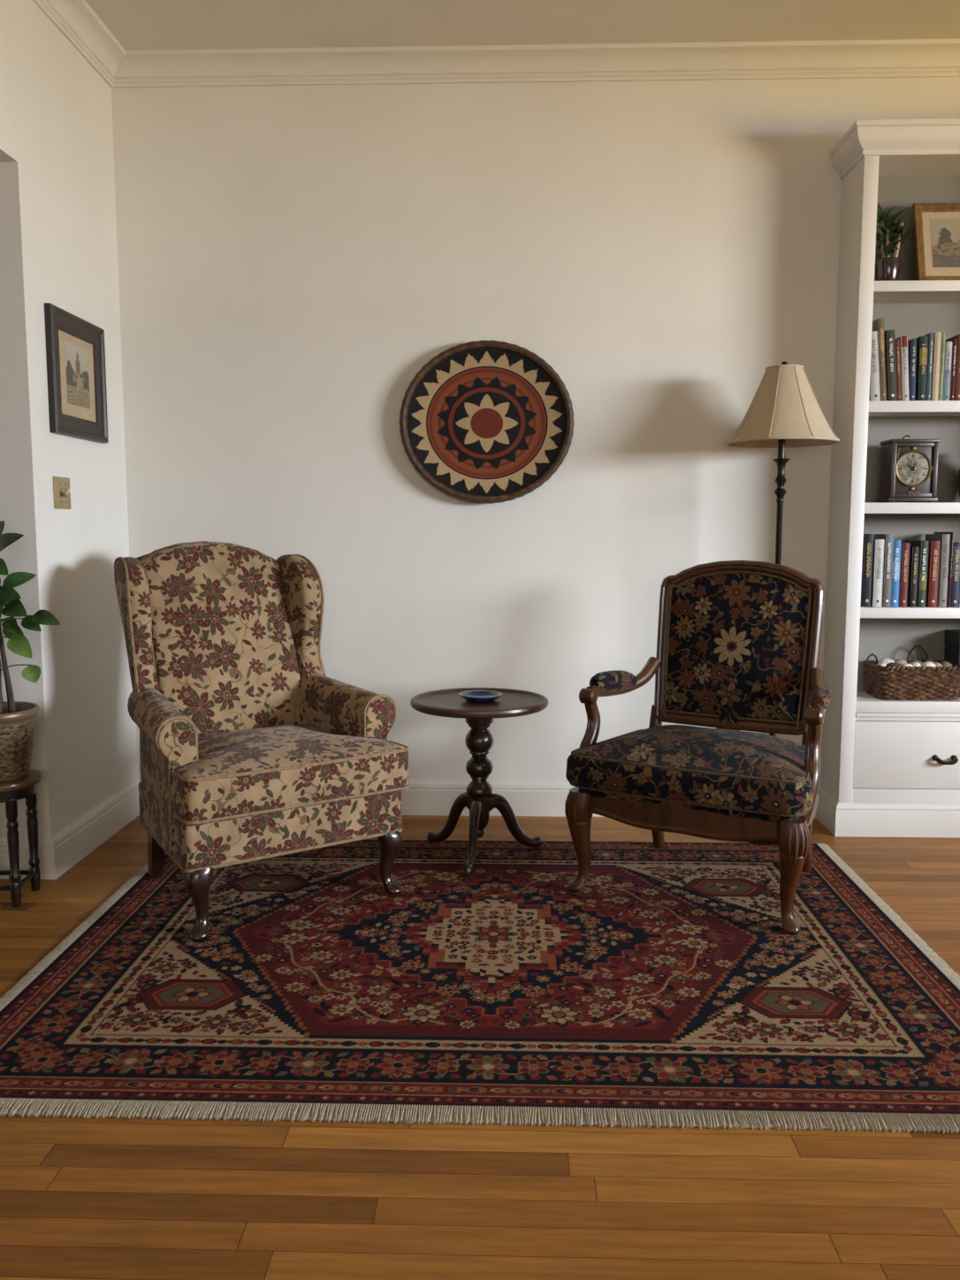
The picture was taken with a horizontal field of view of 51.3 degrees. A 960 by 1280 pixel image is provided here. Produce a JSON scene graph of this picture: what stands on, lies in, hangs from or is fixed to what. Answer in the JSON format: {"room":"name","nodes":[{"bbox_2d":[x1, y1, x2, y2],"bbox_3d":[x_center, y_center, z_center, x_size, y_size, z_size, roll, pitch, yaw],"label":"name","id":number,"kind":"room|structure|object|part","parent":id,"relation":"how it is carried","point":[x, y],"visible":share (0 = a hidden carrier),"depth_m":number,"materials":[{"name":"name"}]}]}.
{"room":"living room","nodes":[
{"label":"living room","id":0,"kind":"room"},
{"bbox_2d":[0,0,137,835],"bbox_3d":[-1.673,-0.378,0.800,0.500,2.775,5.975,0,6,2],"label":"wall","id":1,"kind":"structure","parent":0,"point":[58,245],"depth_m":3.21,"materials":[{"name":"beige paint"}]},
{"bbox_2d":[0,835,55,879],"bbox_3d":[-1.599,0.687,3.164,0.518,0.137,0.018,0,6,2],"label":"baseboard","id":2,"kind":"structure","parent":1,"relation":"attached to","point":[46,853],"depth_m":3.15,"materials":[{"name":"white paint"}]},
{"bbox_2d":[53,476,71,509],"bbox_3d":[-1.343,-0.474,3.225,0.019,0.102,0.116,0,6,2],"label":"switch plate","id":3,"kind":"object","parent":1,"relation":"attached to","point":[61,485],"visible":1,"depth_m":3.21,"materials":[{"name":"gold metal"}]},
{"bbox_2d":[44,303,108,443],"bbox_3d":[-1.335,-0.872,3.323,0.026,0.395,0.405,0,6,2],"label":"framed picture","id":4,"kind":"object","parent":1,"relation":"attached to","point":[75,350],"visible":1,"depth_m":3.30,"materials":[{"name":"paper"}]},
{"bbox_2d":[64,341,90,409],"bbox_3d":[-1.338,-0.878,3.324,0.001,0.196,0.176,0,6,2],"label":"print","id":5,"kind":"object","parent":4,"relation":"attached to","point":[76,357],"depth_m":3.32},
{"bbox_2d":[31,0,125,87],"bbox_3d":[-1.378,-1.713,0.643,0.090,0.087,5.975,0,6,2],"label":"trim","id":6,"kind":"structure","parent":1,"relation":"attached to","point":[75,19],"depth_m":3.31,"materials":[{"name":"white paint"}]},
{"bbox_2d":[51,777,139,879],"bbox_3d":[-1.338,0.646,3.527,0.018,0.137,0.763,0,6,2],"label":"baseboard","id":7,"kind":"structure","parent":1,"relation":"attached to","point":[79,838],"depth_m":3.46,"materials":[{"name":"white paint"}]},
{"bbox_2d":[0,815,959,1279],"bbox_3d":[0.523,1.058,0.895,7.800,0.100,6.375,0,6,2],"label":"floor","id":8,"kind":"structure","parent":0,"point":[91,1198],"depth_m":1.67,"materials":[{"name":"brown wood"}]},
{"bbox_2d":[0,769,42,907],"bbox_3d":[-1.428,0.590,2.976,0.244,0.371,0.244,0,6,2],"label":"plant stand","id":9,"kind":"object","parent":8,"relation":"on","point":[11,791],"visible":0.96,"depth_m":2.92,"materials":[{"name":"brown wood"}]},
{"bbox_3d":[-1.360,0.621,2.914,0.032,0.322,0.032,0,6,2],"label":"leg","id":10,"kind":"part","parent":9,"relation":"part of","materials":[{"name":"brown wood"}]},
{"bbox_2d":[0,520,60,783],"bbox_3d":[-1.369,0.001,2.909,0.366,0.815,0.247,0,6,2],"label":"potted plant","id":11,"kind":"object","parent":9,"relation":"on","point":[17,719],"visible":1,"depth_m":2.87,"materials":[{"name":"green plant"}]},
{"bbox_3d":[-1.391,0.064,2.927,0.048,0.316,0.022,0,6,2],"label":"woody stem","id":12,"kind":"part","parent":11,"relation":"part of","materials":[{"name":"brown plant"}]},
{"bbox_3d":[-1.356,-0.105,2.888,0.179,0.449,0.092,0,6,2],"label":"stem","id":13,"kind":"part","parent":11,"relation":"part of","materials":[{"name":"plant"}]},
{"bbox_3d":[-1.428,0.303,2.944,0.247,0.206,0.247,0,6,2],"label":"pot","id":14,"kind":"part","parent":11,"relation":"part of","materials":[{"name":"brown ceramic"}]},
{"bbox_3d":[-1.363,0.607,3.046,0.032,0.322,0.032,0,6,2],"label":"leg","id":15,"kind":"part","parent":9,"relation":"part of","materials":[{"name":"brown wood"}]},
{"bbox_2d":[0,838,959,1133],"bbox_3d":[0.036,0.802,2.697,2.306,0.010,1.700,0,6,2],"label":"rug","id":16,"kind":"object","parent":8,"relation":"on","point":[671,990],"visible":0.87,"depth_m":2.34,"materials":[{"name":"fabric"}]},
{"bbox_2d":[114,540,409,940],"bbox_3d":[-0.708,0.226,3.087,0.744,1.051,0.846,-4,8,-34],"label":"armchair","id":17,"kind":"object","parent":16,"relation":"on","point":[248,751],"visible":1,"depth_m":3.02,"materials":[{"name":"beige fabric"}]},
{"bbox_3d":[-1.014,0.649,3.129,0.048,0.200,0.091,-4,8,-34],"label":"leg","id":18,"kind":"part","parent":17,"relation":"part of","materials":[{"name":"brown wood"}]},
{"bbox_3d":[-0.925,0.369,2.905,0.107,0.426,0.467,-3,7,-28],"label":"armrest","id":19,"kind":"part","parent":17,"relation":"part of","materials":[{"name":"beige fabric"}]},
{"bbox_3d":[-0.754,0.702,2.692,0.080,0.192,0.079,-4,8,-34],"label":"leg","id":20,"kind":"part","parent":17,"relation":"part of","materials":[{"name":"brown wood"}]},
{"bbox_3d":[-0.838,-0.002,3.252,0.480,0.628,0.318,-4,8,-34],"label":"backrest","id":21,"kind":"part","parent":17,"relation":"part of","materials":[{"name":"beige fabric"}]},
{"bbox_3d":[-0.657,0.503,3.042,0.666,0.135,0.555,-4,8,-34],"label":"seat","id":22,"kind":"part","parent":17,"relation":"part of","materials":[{"name":"beige fabric"}]},
{"bbox_2d":[171,723,408,825],"bbox_3d":[-0.623,0.362,2.975,0.676,0.168,0.538,-4,8,-34],"label":"seat cushion","id":23,"kind":"object","parent":17,"relation":"on","point":[235,773],"depth_m":2.79,"materials":[{"name":"beige fabric"}]},
{"bbox_3d":[-0.446,0.333,3.230,0.107,0.426,0.467,-5,8,-40],"label":"armrest","id":24,"kind":"part","parent":17,"relation":"part of","materials":[{"name":"beige fabric"}]},
{"bbox_3d":[-0.277,0.666,3.015,0.080,0.192,0.079,-4,8,-34],"label":"leg","id":25,"kind":"part","parent":17,"relation":"part of","materials":[{"name":"brown wood"}]},
{"bbox_2d":[410,687,548,876],"bbox_3d":[-0.002,0.458,3.342,0.458,0.534,0.458,0,6,2],"label":"pedestal table","id":26,"kind":"object","parent":16,"relation":"on","point":[478,798],"visible":0.97,"depth_m":3.31,"materials":[{"name":"brown wood"}]},
{"bbox_3d":[-0.097,0.614,3.432,0.219,0.205,0.042,5,8,36],"label":"leg","id":27,"kind":"part","parent":26,"relation":"part of","materials":[{"name":"brown wood"}]},
{"bbox_3d":[-0.019,0.634,3.243,0.042,0.205,0.219,1,6,8],"label":"leg","id":28,"kind":"part","parent":26,"relation":"part of","materials":[{"name":"brown wood"}]},
{"bbox_2d":[458,690,502,702],"bbox_3d":[0.002,0.190,3.328,0.146,0.024,0.146,0,6,2],"label":"saucer","id":29,"kind":"object","parent":26,"relation":"on","point":[471,696],"visible":1,"depth_m":3.35,"materials":[{"name":"ceramic"}]},
{"bbox_3d":[0.111,0.617,3.398,0.219,0.205,0.042,-2,7,-18],"label":"leg","id":30,"kind":"part","parent":26,"relation":"part of","materials":[{"name":"brown wood"}]},
{"bbox_2d":[564,559,832,934],"bbox_3d":[0.702,0.261,3.049,0.732,0.990,0.668,4,7,29],"label":"armchair","id":31,"kind":"object","parent":16,"relation":"on","point":[738,642],"visible":1,"depth_m":3.06,"materials":[{"name":"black fabric"}]},
{"bbox_3d":[0.298,0.606,3.014,0.087,0.312,0.086,4,7,29],"label":"leg","id":32,"kind":"part","parent":31,"relation":"part of","materials":[{"name":"brown wood"}]},
{"bbox_3d":[0.454,0.126,3.215,0.057,0.110,0.434,5,8,39],"label":"armrest","id":33,"kind":"part","parent":31,"relation":"part of","materials":[{"name":"brown wood"}]},
{"bbox_3d":[0.603,0.468,3.402,0.046,0.500,0.096,4,7,29],"label":"leg","id":34,"kind":"part","parent":31,"relation":"part of","materials":[{"name":"brown wood"}]},
{"bbox_2d":[565,724,813,816],"bbox_3d":[0.664,0.354,2.994,0.712,0.164,0.511,4,7,29],"label":"seat cushion","id":35,"kind":"object","parent":31,"relation":"on","point":[727,770],"depth_m":2.82,"materials":[{"name":"black fabric"}]},
{"bbox_3d":[0.693,0.489,3.060,0.639,0.081,0.537,4,7,29],"label":"seat rail","id":36,"kind":"part","parent":31,"relation":"part of","materials":[{"name":"brown wood"}]},
{"bbox_3d":[0.830,0.029,3.251,0.473,0.510,0.115,4,7,29],"label":"backrest","id":37,"kind":"part","parent":31,"relation":"part of","materials":[{"name":"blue fabric"}]},
{"bbox_3d":[0.831,0.013,3.251,0.530,0.543,0.135,4,7,29],"label":"frame","id":38,"kind":"part","parent":31,"relation":"part of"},
{"bbox_3d":[0.845,0.640,2.705,0.087,0.312,0.086,4,7,29],"label":"leg","id":39,"kind":"part","parent":31,"relation":"part of","materials":[{"name":"brown wood"}]},
{"bbox_3d":[1.034,0.495,3.158,0.046,0.500,0.096,4,7,29],"label":"leg","id":40,"kind":"part","parent":31,"relation":"part of","materials":[{"name":"brown wood"}]},
{"bbox_3d":[0.983,0.159,2.915,0.057,0.110,0.434,2,7,19],"label":"armrest","id":41,"kind":"part","parent":31,"relation":"part of","materials":[{"name":"brown wood"}]},
{"bbox_2d":[725,361,839,844],"bbox_3d":[1.043,-0.124,3.514,0.374,1.672,0.374,0,6,2],"label":"floor lamp","id":42,"kind":"object","parent":8,"relation":"on","point":[784,411],"visible":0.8,"depth_m":3.36,"materials":[{"name":"beige fabric"}]},
{"bbox_3d":[1.043,-0.807,3.438,0.374,0.258,0.374,0,6,2],"label":"trim","id":43,"kind":"part","parent":42,"relation":"part of","materials":[{"name":"beige fabric"}]},
{"bbox_3d":[1.043,-0.807,3.438,0.367,0.250,0.367,0,6,2],"label":"lamp shade","id":44,"kind":"part","parent":42,"relation":"part of","materials":[{"name":"beige fabric"}]},
{"bbox_2d":[815,118,959,838],"bbox_3d":[1.662,-0.516,3.554,0.830,2.442,0.275,0,6,2],"label":"bookcase","id":45,"kind":"object","parent":8,"relation":"on","point":[889,768],"visible":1,"depth_m":3.57,"materials":[{"name":"white paint"}]},
{"bbox_3d":[1.304,-0.480,3.602,0.020,2.360,0.209,0,6,2],"label":"panel","id":46,"kind":"part","parent":45,"relation":"part of","materials":[{"name":"white paint"}]},
{"bbox_2d":[860,533,875,606],"bbox_3d":[1.379,-0.255,3.616,0.036,0.258,0.156,0,6,2],"label":"book","id":47,"kind":"object","parent":45,"relation":"on","point":[868,541],"visible":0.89,"depth_m":3.54,"materials":[{"name":"paper"}]},
{"bbox_2d":[868,331,880,401],"bbox_3d":[1.370,-0.955,3.531,0.052,0.241,0.139,0,6,2],"label":"book","id":48,"kind":"object","parent":45,"relation":"on","point":[874,394],"visible":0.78,"depth_m":3.47,"materials":[{"name":"paper"}]},
{"bbox_2d":[871,539,884,607],"bbox_3d":[1.413,-0.244,3.610,0.031,0.239,0.154,0,6,2],"label":"book","id":49,"kind":"object","parent":45,"relation":"on","point":[879,544],"visible":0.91,"depth_m":3.54,"materials":[{"name":"paper"}]},
{"bbox_2d":[871,318,887,400],"bbox_3d":[1.397,-0.977,3.526,0.045,0.285,0.136,0,6,2],"label":"book","id":50,"kind":"object","parent":45,"relation":"on","point":[878,324],"visible":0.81,"depth_m":3.46,"materials":[{"name":"paper"}]},
{"bbox_2d":[874,533,893,607],"bbox_3d":[1.446,-0.253,3.609,0.028,0.257,0.160,0,6,2],"label":"book","id":51,"kind":"object","parent":45,"relation":"on","point":[888,544],"visible":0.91,"depth_m":3.53,"materials":[{"name":"paper"}]},
{"bbox_2d":[884,329,897,400],"bbox_3d":[1.427,-0.956,3.523,0.048,0.244,0.140,0,6,2],"label":"book","id":52,"kind":"object","parent":45,"relation":"on","point":[889,334],"visible":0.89,"depth_m":3.46,"materials":[{"name":"paper"}]},
{"bbox_2d":[875,203,914,281],"bbox_3d":[1.433,-1.377,3.460,0.168,0.295,0.120,0,6,2],"label":"potted plant","id":53,"kind":"object","parent":45,"relation":"on","point":[887,269],"visible":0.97,"depth_m":3.45,"materials":[{"name":"green plant"}]},
{"bbox_3d":[1.420,-1.277,3.480,0.086,0.091,0.086,0,6,2],"label":"pot","id":54,"kind":"part","parent":53,"relation":"part of","materials":[{"name":"brown ceramic"}]},
{"bbox_3d":[1.662,-1.681,3.425,0.830,0.097,0.275,0,6,2],"label":"cornice","id":55,"kind":"part","parent":45,"relation":"part of","materials":[{"name":"white paint"}]},
{"bbox_2d":[890,540,901,607],"bbox_3d":[1.476,-0.243,3.608,0.029,0.236,0.145,0,6,2],"label":"book","id":56,"kind":"object","parent":45,"relation":"on","point":[897,544],"visible":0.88,"depth_m":3.54,"materials":[{"name":"paper"}]},
{"bbox_2d":[895,340,901,400],"bbox_3d":[1.454,-0.940,3.537,0.032,0.210,0.150,0,6,2],"label":"book","id":57,"kind":"object","parent":45,"relation":"on","point":[897,342],"visible":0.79,"depth_m":3.46,"materials":[{"name":"paper"}]},
{"bbox_2d":[894,335,909,400],"bbox_3d":[1.475,-0.947,3.533,0.039,0.224,0.150,0,6,2],"label":"book","id":58,"kind":"object","parent":45,"relation":"on","point":[903,339],"visible":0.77,"depth_m":3.46,"materials":[{"name":"paper"}]},
{"bbox_2d":[899,542,910,607],"bbox_3d":[1.508,-0.238,3.612,0.026,0.226,0.154,0,6,2],"label":"book","id":59,"kind":"object","parent":45,"relation":"on","point":[905,546],"visible":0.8,"depth_m":3.54,"materials":[{"name":"paper"}]},
{"bbox_3d":[1.659,0.611,3.599,0.640,0.152,0.016,0,6,2],"label":"rail","id":60,"kind":"part","parent":45,"relation":"part of","materials":[{"name":"white paint"}]},
{"bbox_3d":[1.660,0.412,3.578,0.636,0.244,0.019,0,6,2],"label":"drawer","id":61,"kind":"part","parent":45,"relation":"part of","materials":[{"name":"white paint"}]},
{"bbox_3d":[1.662,0.228,3.655,0.698,0.041,0.217,0,6,2],"label":"shelf","id":62,"kind":"part","parent":45,"relation":"part of","materials":[{"name":"white paint"}]},
{"bbox_3d":[1.659,0.275,3.558,0.640,0.029,0.023,0,6,2],"label":"moulding","id":63,"kind":"part","parent":45,"relation":"part of","materials":[{"name":"white paint"}]},
{"bbox_2d":[876,434,939,502],"bbox_3d":[1.520,-0.606,3.544,0.172,0.238,0.118,0,6,2],"label":"mantel clock","id":64,"kind":"object","parent":45,"relation":"on","point":[909,468],"visible":0.95,"depth_m":3.49,"materials":[{"name":"brown wood"}]},
{"bbox_3d":[1.666,-0.540,3.684,0.698,2.260,0.011,0,6,2],"label":"panel","id":65,"kind":"part","parent":45,"relation":"part of","materials":[{"name":"white wood"}]},
{"bbox_3d":[1.662,-0.106,3.618,0.698,0.037,0.217,0,6,2],"label":"shelf","id":66,"kind":"part","parent":45,"relation":"part of","materials":[{"name":"white paint"}]},
{"bbox_2d":[862,645,959,700],"bbox_3d":[1.576,0.116,3.640,0.314,0.184,0.189,0,6,2],"label":"wicker basket","id":67,"kind":"object","parent":45,"relation":"on","point":[939,687],"visible":0.92,"depth_m":3.56,"materials":[{"name":"brown wicker"}]},
{"bbox_3d":[1.453,0.069,3.699,0.046,0.038,0.010,0,6,2],"label":"handle","id":68,"kind":"part","parent":67,"relation":"part of","materials":[{"name":"brown wicker"}]},
{"bbox_3d":[1.623,0.052,3.700,0.086,0.070,0.010,0,6,2],"label":"handle","id":69,"kind":"part","parent":67,"relation":"part of","materials":[{"name":"brown wicker"}]},
{"bbox_3d":[1.576,0.121,3.641,0.278,0.033,0.144,0,6,2],"label":"moss","id":70,"kind":"object","parent":67,"relation":"in","visible":0},
{"bbox_2d":[876,662,887,666],"bbox_3d":[1.453,0.095,3.607,0.045,0.031,0.039,0,6,2],"label":"stone","id":71,"kind":"object","parent":70,"relation":"on","point":[882,664],"visible":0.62,"depth_m":3.60,"materials":[{"name":"white stone"}]},
{"bbox_2d":[877,657,894,663],"bbox_3d":[1.487,0.087,3.650,0.061,0.042,0.053,3,7,25],"label":"stone","id":72,"kind":"object","parent":70,"relation":"on","point":[885,659],"visible":0.44,"depth_m":3.63,"materials":[{"name":"white stone"}]},
{"bbox_2d":[886,662,900,667],"bbox_3d":[1.488,0.097,3.590,0.050,0.033,0.042,0,6,2],"label":"husk","id":73,"kind":"object","parent":70,"relation":"on","point":[891,664],"visible":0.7,"depth_m":3.58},
{"bbox_2d":[894,658,906,664],"bbox_3d":[1.537,0.088,3.655,0.053,0.038,0.048,0,6,2],"label":"stone","id":74,"kind":"object","parent":70,"relation":"on","point":[900,661],"visible":0.41,"depth_m":3.64,"materials":[{"name":"beige stone"}]},
{"bbox_2d":[900,663,913,667],"bbox_3d":[1.527,0.098,3.579,0.046,0.029,0.037,0,6,2],"label":"stone","id":75,"kind":"object","parent":70,"relation":"on","point":[902,665],"visible":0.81,"depth_m":3.57,"materials":[{"name":"white stone"}]},
{"bbox_2d":[906,659,921,663],"bbox_3d":[1.586,0.089,3.647,0.049,0.036,0.046,4,7,31],"label":"husk","id":76,"kind":"object","parent":70,"relation":"on","point":[912,660],"visible":0.38,"depth_m":3.64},
{"bbox_2d":[908,662,921,666],"bbox_3d":[1.562,0.096,3.592,0.048,0.034,0.044,0,6,2],"label":"stone","id":77,"kind":"object","parent":70,"relation":"on","point":[913,664],"visible":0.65,"depth_m":3.58,"materials":[{"name":"white stone"}]},
{"bbox_2d":[920,661,935,667],"bbox_3d":[1.608,0.096,3.587,0.056,0.038,0.049,0,6,2],"label":"stone","id":78,"kind":"object","parent":70,"relation":"on","point":[927,664],"visible":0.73,"depth_m":3.57,"materials":[{"name":"white stone"}]},
{"bbox_2d":[921,658,934,662],"bbox_3d":[1.640,0.087,3.651,0.054,0.040,0.050,0,6,2],"label":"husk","id":79,"kind":"object","parent":70,"relation":"on","point":[925,659],"visible":0.28,"depth_m":3.64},
{"bbox_2d":[932,662,942,667],"bbox_3d":[1.641,0.095,3.596,0.050,0.034,0.042,0,6,2],"label":"stone","id":80,"kind":"object","parent":70,"relation":"on","point":[936,664],"visible":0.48,"depth_m":3.58,"materials":[{"name":"beige stone"}]},
{"bbox_2d":[938,661,952,667],"bbox_3d":[1.673,0.094,3.604,0.047,0.035,0.046,-3,7,-28],"label":"husk","id":81,"kind":"object","parent":70,"relation":"on","point":[943,663],"visible":0.52,"depth_m":3.59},
{"bbox_2d":[907,338,916,400],"bbox_3d":[1.506,-0.942,3.533,0.020,0.214,0.142,-1,6,2],"label":"book","id":82,"kind":"object","parent":45,"relation":"on","point":[911,343],"visible":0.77,"depth_m":3.47,"materials":[{"name":"paper"}]},
{"bbox_3d":[1.662,-0.470,3.577,0.698,0.038,0.217,0,6,2],"label":"shelf","id":83,"kind":"part","parent":45,"relation":"part of","materials":[{"name":"white paint"}]},
{"bbox_2d":[906,546,919,607],"bbox_3d":[1.539,-0.231,3.608,0.024,0.213,0.156,0,6,2],"label":"book","id":84,"kind":"object","parent":45,"relation":"on","point":[914,551],"visible":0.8,"depth_m":3.54,"materials":[{"name":"paper"}]},
{"bbox_3d":[1.662,-0.815,3.539,0.698,0.038,0.217,0,6,2],"label":"shelf","id":85,"kind":"part","parent":45,"relation":"part of","materials":[{"name":"white paint"}]},
{"bbox_3d":[1.662,-1.214,3.495,0.698,0.035,0.217,0,6,2],"label":"shelf","id":86,"kind":"part","parent":45,"relation":"part of","materials":[{"name":"white paint"}]},
{"bbox_2d":[905,540,929,607],"bbox_3d":[1.571,-0.241,3.605,0.027,0.234,0.146,0,6,2],"label":"book","id":87,"kind":"object","parent":45,"relation":"on","point":[923,560],"visible":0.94,"depth_m":3.54,"materials":[{"name":"paper"}]},
{"bbox_3d":[1.663,-1.654,3.456,0.698,0.025,0.198,0,6,2],"label":"panel","id":88,"kind":"part","parent":45,"relation":"part of","materials":[{"name":"white paint"}]},
{"bbox_2d":[915,335,928,400],"bbox_3d":[1.536,-0.945,3.523,0.030,0.222,0.138,-1,6,2],"label":"book","id":89,"kind":"object","parent":45,"relation":"on","point":[922,342],"visible":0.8,"depth_m":3.46,"materials":[{"name":"paper"}]},
{"bbox_2d":[924,332,934,400],"bbox_3d":[1.564,-0.952,3.532,0.015,0.235,0.144,0,6,2],"label":"book","id":90,"kind":"object","parent":45,"relation":"on","point":[931,336],"visible":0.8,"depth_m":3.46,"materials":[{"name":"paper"}]},
{"bbox_2d":[919,540,940,607],"bbox_3d":[1.609,-0.241,3.600,0.033,0.234,0.142,0,6,2],"label":"book","id":91,"kind":"object","parent":45,"relation":"on","point":[933,546],"visible":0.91,"depth_m":3.54,"materials":[{"name":"paper"}]},
{"bbox_2d":[911,202,959,280],"bbox_3d":[1.691,-1.379,3.475,0.350,0.294,0.096,0,6,2],"label":"framed picture","id":92,"kind":"object","parent":45,"relation":"on","point":[936,231],"visible":1,"depth_m":3.48,"materials":[{"name":"paper"}]},
{"bbox_2d":[929,218,959,266],"bbox_3d":[1.691,-1.383,3.477,0.236,0.176,0.047,0,6,2],"label":"print","id":93,"kind":"object","parent":92,"relation":"attached to","point":[944,232],"depth_m":3.48,"materials":[{"name":"paper"}]},
{"bbox_2d":[930,332,941,400],"bbox_3d":[1.583,-0.952,3.525,0.021,0.235,0.141,0,6,2],"label":"book","id":94,"kind":"object","parent":45,"relation":"on","point":[937,340],"visible":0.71,"depth_m":3.46,"materials":[{"name":"paper"}]},
{"bbox_2d":[924,533,951,607],"bbox_3d":[1.647,-0.253,3.606,0.029,0.257,0.152,0,6,2],"label":"book","id":95,"kind":"object","parent":45,"relation":"on","point":[944,538],"visible":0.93,"depth_m":3.54,"materials":[{"name":"paper"}]},
{"bbox_2d":[937,332,945,400],"bbox_3d":[1.603,-0.952,3.526,0.014,0.235,0.137,0,6,2],"label":"book","id":96,"kind":"object","parent":45,"relation":"on","point":[943,334],"visible":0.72,"depth_m":3.46,"materials":[{"name":"paper"}]},
{"bbox_2d":[934,532,953,607],"bbox_3d":[1.665,-0.257,3.602,0.004,0.265,0.155,0,6,2],"label":"book","id":97,"kind":"object","parent":45,"relation":"on","point":[951,533],"visible":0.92,"depth_m":3.53,"materials":[{"name":"paper"}]},
{"bbox_3d":[1.659,0.427,3.553,0.088,0.030,0.036,0,6,2],"label":"handle","id":98,"kind":"part","parent":45,"relation":"part of","materials":[{"name":"black metal"}]},
{"bbox_2d":[942,341,952,400],"bbox_3d":[1.623,-0.936,3.526,0.023,0.204,0.136,0,6,2],"label":"book","id":99,"kind":"object","parent":45,"relation":"on","point":[948,359],"visible":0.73,"depth_m":3.46,"materials":[{"name":"paper"}]},
{"bbox_2d":[944,629,959,697],"bbox_3d":[1.815,0.086,3.676,0.166,0.236,0.126,0,6,2],"label":"storage box","id":100,"kind":"object","parent":45,"relation":"on","point":[952,636],"visible":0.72,"depth_m":3.67,"materials":[{"name":"black"}]},
{"bbox_3d":[1.815,-0.009,3.666,0.166,0.046,0.126,0,6,2],"label":"lid","id":101,"kind":"part","parent":100,"relation":"part of","materials":[{"name":"black"}]},
{"bbox_2d":[946,338,957,400],"bbox_3d":[1.644,-0.942,3.534,0.014,0.214,0.153,0,6,2],"label":"book","id":102,"kind":"object","parent":45,"relation":"on","point":[954,340],"visible":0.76,"depth_m":3.46,"materials":[{"name":"paper"}]},
{"bbox_2d":[944,334,959,400],"bbox_3d":[1.665,-0.948,3.524,0.024,0.228,0.139,0,6,2],"label":"book","id":103,"kind":"object","parent":45,"relation":"on","point":[957,368],"visible":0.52,"depth_m":3.46,"materials":[{"name":"paper"}]},
{"bbox_2d":[949,541,959,607],"bbox_3d":[1.687,-0.238,3.600,0.032,0.228,0.142,0,6,2],"label":"book","id":104,"kind":"object","parent":45,"relation":"on","point":[955,587],"visible":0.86,"depth_m":3.53,"materials":[{"name":"paper"}]},
{"bbox_2d":[956,468,959,497],"bbox_3d":[1.774,-0.584,3.562,0.132,0.190,0.132,0,6,2],"label":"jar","id":105,"kind":"object","parent":45,"relation":"on","point":[958,476],"visible":1,"depth_m":3.57,"materials":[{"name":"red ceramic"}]},
{"bbox_2d":[84,0,959,50],"bbox_3d":[0.523,-1.800,0.578,7.800,0.100,6.375,0,6,2],"label":"ceiling","id":106,"kind":"structure","parent":0,"point":[136,25],"depth_m":3.32,"materials":[{"name":"paint"}]},
{"bbox_2d":[111,76,959,780],"bbox_3d":[0.613,-0.711,3.803,7.800,2.775,0.200,0,6,2],"label":"wall","id":107,"kind":"structure","parent":0,"point":[291,259],"depth_m":3.68,"materials":[{"name":"beige paint"}]},
{"bbox_2d":[137,777,820,818],"bbox_3d":[-0.020,0.610,3.859,2.634,0.137,0.018,0,6,2],"label":"baseboard","id":108,"kind":"structure","parent":107,"relation":"attached to","point":[547,798],"depth_m":3.85,"materials":[{"name":"white paint"}]},
{"bbox_2d":[399,340,574,503],"bbox_3d":[0.025,-0.800,3.681,0.642,0.590,0.054,0,6,2],"label":"wall basket","id":109,"kind":"object","parent":107,"relation":"attached to","point":[490,422],"visible":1,"depth_m":3.69,"materials":[{"name":"multicoloured wicker"}]},
{"bbox_2d":[111,38,959,88],"bbox_3d":[1.485,-2.028,3.486,5.647,0.087,0.090,0,6,2],"label":"trim","id":110,"kind":"structure","parent":107,"relation":"attached to","point":[908,57],"depth_m":3.52,"materials":[{"name":"white paint"}]}
]}

